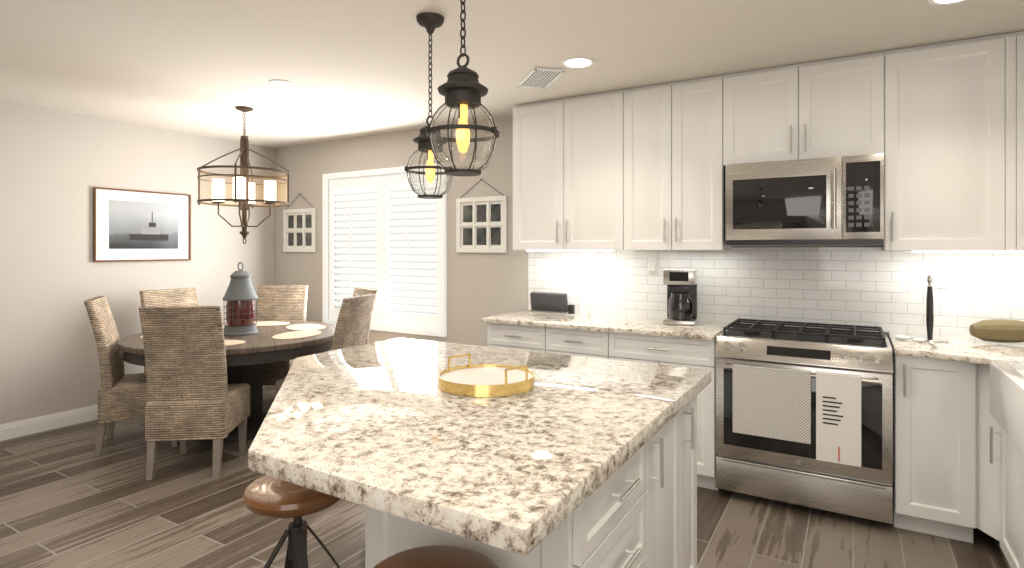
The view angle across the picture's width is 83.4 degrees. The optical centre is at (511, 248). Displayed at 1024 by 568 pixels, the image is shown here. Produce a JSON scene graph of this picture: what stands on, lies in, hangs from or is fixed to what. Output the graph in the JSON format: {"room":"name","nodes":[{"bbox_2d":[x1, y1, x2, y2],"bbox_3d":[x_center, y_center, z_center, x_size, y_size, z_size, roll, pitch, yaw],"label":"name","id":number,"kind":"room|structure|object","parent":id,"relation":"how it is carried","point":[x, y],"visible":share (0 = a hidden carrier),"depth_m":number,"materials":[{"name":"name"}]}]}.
{"room":"kitchen","nodes":[
{"label":"kitchen","id":0,"kind":"room"},
{"bbox_2d":[0,102,273,424],"bbox_3d":[-4.479,0.170,3.288,0.160,2.520,7.080,0,0,31],"label":"wall","id":1,"kind":"structure","parent":0,"point":[56,167],"depth_m":4.70,"materials":[{"name":"grey paint"}]},
{"bbox_2d":[0,405,97,440],"bbox_3d":[-4.352,1.371,3.329,0.016,0.118,6.879,0,0,31],"label":"baseboard","id":2,"kind":"structure","parent":1,"relation":"attached to","point":[11,430],"depth_m":4.50,"materials":[{"name":"white wood"}]},
{"bbox_2d":[93,187,190,261],"bbox_3d":[-3.274,-0.198,5.130,0.028,0.625,0.811,0,0,31],"label":"picture","id":3,"kind":"object","parent":1,"relation":"attached to","point":[133,225],"visible":0.96,"depth_m":5.09,"materials":[{"name":"white paper"}]},
{"bbox_2d":[0,385,1009,567],"bbox_3d":[-1.428,1.480,1.708,7.100,0.100,7.480,0,0,31],"label":"floor","id":4,"kind":"structure","parent":0,"point":[68,499],"depth_m":2.97,"materials":[{"name":"brown wood"}]},
{"bbox_2d":[84,296,177,456],"bbox_3d":[-2.746,0.895,4.227,0.580,1.070,0.480,0,0,-25],"label":"chair","id":5,"kind":"object","parent":4,"relation":"on","point":[122,395],"visible":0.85,"depth_m":3.99,"materials":[{"name":"wicker"}]},
{"bbox_2d":[139,288,198,372],"bbox_3d":[-2.768,0.895,4.877,0.580,1.070,0.480,0,0,31],"label":"chair","id":6,"kind":"object","parent":4,"relation":"on","point":[170,297],"visible":0.15,"depth_m":4.97,"materials":[{"name":"wicker"}]},
{"bbox_2d":[138,306,249,479],"bbox_3d":[-2.070,0.895,3.793,0.480,1.070,0.580,0,0,-6],"label":"chair","id":7,"kind":"object","parent":4,"relation":"on","point":[192,394],"visible":1,"depth_m":3.58,"materials":[{"name":"wicker"}]},
{"bbox_2d":[118,320,335,442],"bbox_3d":[-2.149,1.048,4.509,1.560,0.765,1.560,0,0,31],"label":"dining table","id":8,"kind":"object","parent":4,"relation":"on","point":[249,357],"visible":0.42,"depth_m":4.23,"materials":[{"name":"brown wood"}]},
{"bbox_2d":[224,340,245,345],"bbox_3d":[-1.966,0.662,4.018,0.243,0.005,0.186,0,0,31],"label":"placemats","id":9,"kind":"object","parent":8,"relation":"on","point":[227,342],"depth_m":4.02,"materials":[{"name":"beige fabric"}]},
{"bbox_2d":[222,262,258,335],"bbox_3d":[-2.108,0.385,4.461,0.260,0.556,0.260,0,0,31],"label":"lantern","id":10,"kind":"object","parent":8,"relation":"on","point":[240,296],"visible":1,"depth_m":4.38,"materials":[{"name":"grey metal"}]},
{"bbox_2d":[254,321,325,339],"bbox_3d":[-1.896,0.662,4.690,1.091,0.005,0.705,0,0,31],"label":"placemats","id":11,"kind":"object","parent":8,"relation":"on","point":[304,330],"depth_m":4.66,"materials":[{"name":"beige fabric"}]},
{"bbox_2d":[255,285,307,384],"bbox_3d":[-2.194,0.895,5.288,0.480,1.070,0.580,0,0,-3],"label":"chair","id":12,"kind":"object","parent":4,"relation":"on","point":[283,302],"visible":0.23,"depth_m":5.47,"materials":[{"name":"wicker"}]},
{"bbox_2d":[243,475,340,567],"bbox_3d":[-0.668,1.079,1.792,0.344,0.698,0.344,0,0,14],"label":"bar stool","id":13,"kind":"object","parent":4,"relation":"on","point":[267,496],"visible":0.77,"depth_m":1.73,"materials":[{"name":"brown wood"}]},
{"bbox_2d":[276,294,374,394],"bbox_3d":[-1.402,0.895,4.368,0.580,1.070,0.480,0,0,11],"label":"chair","id":14,"kind":"object","parent":4,"relation":"on","point":[352,322],"visible":0.38,"depth_m":4.24,"materials":[{"name":"wicker"}]},
{"bbox_2d":[352,287,377,343],"bbox_3d":[-1.512,0.895,4.960,0.580,1.070,0.480,0,0,-35],"label":"chair","id":15,"kind":"object","parent":4,"relation":"on","point":[358,291],"visible":0.08,"depth_m":4.93,"materials":[{"name":"wicker"}]},
{"bbox_2d":[373,545,497,567],"bbox_3d":[-0.174,1.074,1.255,0.344,0.708,0.344,0,0,31],"label":"bar stool","id":16,"kind":"object","parent":4,"relation":"on","point":[440,556],"visible":1,"depth_m":1.34,"materials":[{"name":"brown wood"}]},
{"bbox_2d":[487,323,544,352],"bbox_3d":[0.181,0.981,4.273,0.472,0.900,0.620,0,0,31],"label":"base cabinet","id":17,"kind":"object","parent":4,"relation":"on","point":[499,335],"depth_m":4.00,"materials":[{"name":"white wood"}]},
{"bbox_2d":[365,381,710,567],"bbox_3d":[-0.178,0.990,2.205,1.543,0.880,1.189,0,0,31],"label":"kitchen island","id":18,"kind":"object","parent":4,"relation":"on","point":[643,514],"depth_m":1.66,"materials":[{"name":"white wood"}]},
{"bbox_2d":[248,337,710,560],"bbox_3d":[-0.304,0.525,2.123,1.690,0.050,1.560,0,0,31],"label":"island countertop","id":19,"kind":"structure","parent":18,"relation":"on","point":[372,426],"depth_m":1.56,"materials":[{"name":"beige stone"}]},
{"bbox_2d":[438,353,534,396],"bbox_3d":[-0.093,0.455,2.096,0.353,0.088,0.353,0,0,31],"label":"tray","id":20,"kind":"object","parent":19,"relation":"on","point":[487,380],"visible":1,"depth_m":2.02,"materials":[{"name":"gold metal"}]},
{"bbox_2d":[545,327,608,358],"bbox_3d":[0.578,0.981,4.038,0.450,0.900,0.620,0,0,31],"label":"base cabinet","id":21,"kind":"object","parent":4,"relation":"on","point":[594,344],"depth_m":3.76,"materials":[{"name":"white wood"}]},
{"bbox_2d":[609,335,712,488],"bbox_3d":[1.052,0.981,3.757,0.653,0.900,0.620,0,0,31],"label":"base cabinet","id":22,"kind":"object","parent":4,"relation":"on","point":[689,353],"depth_m":3.41,"materials":[{"name":"white wood"}]},
{"bbox_2d":[713,335,896,526],"bbox_3d":[1.694,0.978,3.351,0.851,0.906,0.628,0,0,31],"label":"stove","id":23,"kind":"object","parent":4,"relation":"on","point":[821,390],"depth_m":3.04,"materials":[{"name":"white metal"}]},
{"bbox_2d":[481,311,732,342],"bbox_3d":[0.633,0.515,3.983,1.606,0.031,0.657,0,0,31],"label":"countertop","id":24,"kind":"structure","parent":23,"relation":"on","point":[615,324],"depth_m":3.81,"materials":[{"name":"beige stone"}]},
{"bbox_2d":[527,292,574,314],"bbox_3d":[0.299,0.422,4.428,0.370,0.154,0.126,0,0,31],"label":"dock","id":25,"kind":"object","parent":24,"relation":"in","point":[549,303],"visible":1,"depth_m":4.41,"materials":[{"name":"grey plastic"}]},
{"bbox_2d":[580,302,595,315],"bbox_3d":[0.561,0.451,4.237,0.123,0.095,0.084,0,0,31],"label":"mug","id":26,"kind":"object","parent":24,"relation":"in","point":[585,308],"visible":1,"depth_m":4.21,"materials":[{"name":"white ceramic"}]},
{"bbox_2d":[663,268,697,325],"bbox_3d":[1.123,0.319,3.821,0.200,0.360,0.233,0,0,23],"label":"coffee maker","id":27,"kind":"object","parent":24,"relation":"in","point":[681,283],"visible":1,"depth_m":3.73,"materials":[{"name":"silver metal"}]},
{"bbox_2d":[721,323,888,346],"bbox_3d":[1.703,0.505,3.367,0.811,0.004,0.510,0,0,31],"label":"grate","id":28,"kind":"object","parent":23,"relation":"on","point":[746,330],"depth_m":3.22,"materials":[{"name":"black metal"}]},
{"bbox_2d":[889,331,1023,366],"bbox_3d":[2.500,0.515,2.816,1.068,0.031,0.758,0,0,31],"label":"countertop","id":29,"kind":"structure","parent":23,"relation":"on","point":[965,349],"depth_m":2.83,"materials":[{"name":"beige stone"}]},
{"bbox_2d":[894,335,924,341],"bbox_3d":[2.145,0.486,3.102,0.136,0.024,0.090,0,0,31],"label":"shells","id":30,"kind":"object","parent":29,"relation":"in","point":[902,337],"visible":0.98,"depth_m":3.11,"materials":[{"name":"white"}]},
{"bbox_2d":[911,275,948,341],"bbox_3d":[2.280,0.323,3.135,0.170,0.352,0.170,0,0,31],"label":"towel holder","id":31,"kind":"object","parent":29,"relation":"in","point":[929,337],"visible":0.94,"depth_m":3.12,"materials":[{"name":"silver metal"}]},
{"bbox_2d":[969,319,1023,342],"bbox_3d":[2.607,0.436,3.019,0.328,0.124,0.153,0,0,31],"label":"pod","id":32,"kind":"object","parent":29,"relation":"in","point":[1002,331],"visible":1,"depth_m":3.00,"materials":[{"name":"brown"}]},
{"bbox_2d":[989,359,1023,458],"bbox_3d":[2.177,0.625,2.074,0.575,0.239,0.840,0,0,31],"label":"sink","id":33,"kind":"object","parent":29,"relation":"in","point":[1014,372],"depth_m":2.21,"materials":[{"name":"white ceramic"}]},
{"bbox_2d":[897,359,972,542],"bbox_3d":[2.214,0.981,3.066,0.317,0.900,0.620,0,0,31],"label":"base cabinet","id":34,"kind":"object","parent":4,"relation":"on","point":[935,400],"depth_m":2.80,"materials":[{"name":"white wood"}]},
{"bbox_2d":[973,363,1020,567],"bbox_3d":[2.383,0.981,2.297,0.739,0.900,0.593,0,0,31],"label":"base cabinet","id":35,"kind":"object","parent":4,"relation":"on","point":[996,467],"depth_m":2.61,"materials":[{"name":"white wood"}]},
{"bbox_2d":[1021,459,1023,567],"bbox_3d":[2.147,0.981,1.846,0.684,0.900,0.423,0,0,31],"label":"base cabinet","id":36,"kind":"object","parent":4,"relation":"on","point":[1022,460],"depth_m":2.22,"materials":[{"name":"white wood"}]},
{"bbox_2d":[0,0,1023,148],"bbox_3d":[-1.479,-1.140,1.622,7.100,0.100,7.280,0,0,31],"label":"ceiling","id":37,"kind":"structure","parent":0,"point":[347,68],"depth_m":3.14,"materials":[{"name":"beige paint"}]},
{"bbox_2d":[197,106,288,243],"bbox_3d":[-2.080,-0.561,4.468,0.648,1.056,0.648,0,0,31],"label":"chandelier","id":38,"kind":"object","parent":37,"relation":"hanging from","point":[243,192],"visible":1,"depth_m":4.44,"materials":[{"name":"brown metal"}]},
{"bbox_2d":[269,79,293,86],"bbox_3d":[-1.520,-1.087,3.787,0.151,0.006,0.151,0,0,-14],"label":"recessed light","id":39,"kind":"object","parent":37,"relation":"in","point":[283,83],"depth_m":3.79,"materials":[{"name":"white"}]},
{"bbox_2d":[404,12,453,198],"bbox_3d":[-0.383,-0.664,2.716,0.242,0.852,0.234,0,0,31],"label":"pendant light","id":40,"kind":"object","parent":37,"relation":"hanging from","point":[430,22],"visible":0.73,"depth_m":2.69,"materials":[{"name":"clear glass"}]},
{"bbox_2d":[426,0,498,175],"bbox_3d":[-0.154,-0.664,1.848,0.242,0.852,0.234,0,0,31],"label":"pendant light","id":41,"kind":"object","parent":37,"relation":"hanging from","point":[462,90],"visible":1,"depth_m":1.81,"materials":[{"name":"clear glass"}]},
{"bbox_2d":[517,67,565,88],"bbox_3d":[0.180,-1.083,3.673,0.202,0.014,0.402,0,0,-14],"label":"ceiling vent","id":42,"kind":"object","parent":37,"relation":"in","point":[540,77],"visible":0.98,"depth_m":3.65,"materials":[{"name":"grey metal"}]},
{"bbox_2d":[561,57,594,68],"bbox_3d":[0.387,-1.087,3.375,0.201,0.006,0.201,0,0,-14],"label":"recessed light","id":43,"kind":"object","parent":37,"relation":"in","point":[578,62],"depth_m":3.36,"materials":[{"name":"white plastic"}]},
{"bbox_2d":[927,0,967,5],"bbox_3d":[1.909,-1.087,2.472,0.201,0.006,0.201,0,0,-14],"label":"recessed light","id":44,"kind":"object","parent":37,"relation":"in","point":[933,2],"depth_m":2.54,"materials":[{"name":"white"}]},
{"bbox_2d":[274,116,887,351],"bbox_3d":[0.318,0.170,4.649,7.100,2.520,0.160,0,0,31],"label":"wall","id":45,"kind":"structure","parent":0,"point":[480,285],"depth_m":5.07,"materials":[{"name":"grey paint"}]},
{"bbox_2d":[283,194,315,251],"bbox_3d":[-2.244,-0.268,6.062,0.490,0.616,0.022,0,0,31],"label":"picture frame","id":46,"kind":"object","parent":45,"relation":"attached to","point":[299,230],"visible":1,"depth_m":6.06,"materials":[{"name":"white wood"}]},
{"bbox_2d":[322,163,446,336],"bbox_3d":[-1.234,0.015,5.512,1.560,1.540,0.140,0,0,31],"label":"window shutters","id":47,"kind":"object","parent":45,"relation":"attached to","point":[362,223],"visible":0.94,"depth_m":5.46,"materials":[{"name":"white wood"}]},
{"bbox_2d":[456,179,506,252],"bbox_3d":[-0.263,-0.277,4.886,0.509,0.629,0.022,0,0,31],"label":"picture frame","id":48,"kind":"object","parent":45,"relation":"attached to","point":[481,224],"visible":1,"depth_m":4.88,"materials":[{"name":"white wood"}]},
{"bbox_2d":[513,90,624,250],"bbox_3d":[0.460,-0.536,4.276,0.880,1.102,0.309,0,0,31],"label":"upper cabinet","id":49,"kind":"object","parent":45,"relation":"attached to","point":[569,153],"depth_m":4.12,"materials":[{"name":"white wood"}]},
{"bbox_2d":[648,258,657,273],"bbox_3d":[1.006,0.130,4.113,0.072,0.116,0.035,0,0,31],"label":"electrical outlet plate","id":50,"kind":"object","parent":45,"relation":"attached to","point":[652,262],"depth_m":4.11,"materials":[{"name":"white plastic"}]},
{"bbox_2d":[625,75,731,250],"bbox_3d":[1.116,-0.536,3.886,0.647,1.102,0.309,0,0,31],"label":"upper cabinet","id":51,"kind":"object","parent":45,"relation":"attached to","point":[675,131],"depth_m":3.74,"materials":[{"name":"white wood"}]},
{"bbox_2d":[721,151,844,246],"bbox_3d":[1.664,-0.265,3.513,0.620,0.494,0.391,0,0,31],"label":"microwave","id":52,"kind":"object","parent":45,"relation":"attached to","point":[794,199],"depth_m":3.34,"materials":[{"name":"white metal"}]},
{"bbox_2d":[725,51,888,162],"bbox_3d":[1.759,-0.801,3.504,0.849,0.572,0.309,0,0,31],"label":"upper cabinet","id":53,"kind":"object","parent":45,"relation":"attached to","point":[825,107],"depth_m":3.34,"materials":[{"name":"white wood"}]},
{"bbox_2d":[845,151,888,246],"bbox_3d":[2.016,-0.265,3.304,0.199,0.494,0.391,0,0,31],"label":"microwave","id":54,"kind":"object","parent":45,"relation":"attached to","point":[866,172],"depth_m":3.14,"materials":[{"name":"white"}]},
{"bbox_2d":[934,268,949,287],"bbox_3d":[2.449,0.170,3.272,0.072,0.116,0.008,0,0,31],"label":"electrical outlet plate","id":55,"kind":"object","parent":45,"relation":"attached to","point":[941,277],"depth_m":3.27,"materials":[{"name":"white plastic"}]},
{"bbox_2d":[882,32,1020,252],"bbox_3d":[2.362,-0.536,3.146,0.552,1.102,0.309,0,0,31],"label":"upper cabinet","id":56,"kind":"object","parent":45,"relation":"attached to","point":[918,149],"depth_m":3.00,"materials":[{"name":"white wood"}]},
{"bbox_2d":[1021,31,1023,252],"bbox_3d":[2.812,-0.536,2.879,0.576,1.102,0.309,0,0,31],"label":"upper cabinet","id":57,"kind":"object","parent":45,"relation":"attached to","point":[1022,32],"depth_m":2.86,"materials":[{"name":"white wood"}]},
{"label":"outside","id":58,"kind":"structure","parent":0,"visible":0},
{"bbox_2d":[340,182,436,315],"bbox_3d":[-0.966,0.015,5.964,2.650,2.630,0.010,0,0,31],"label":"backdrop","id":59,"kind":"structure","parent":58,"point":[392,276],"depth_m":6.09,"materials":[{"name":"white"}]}
]}

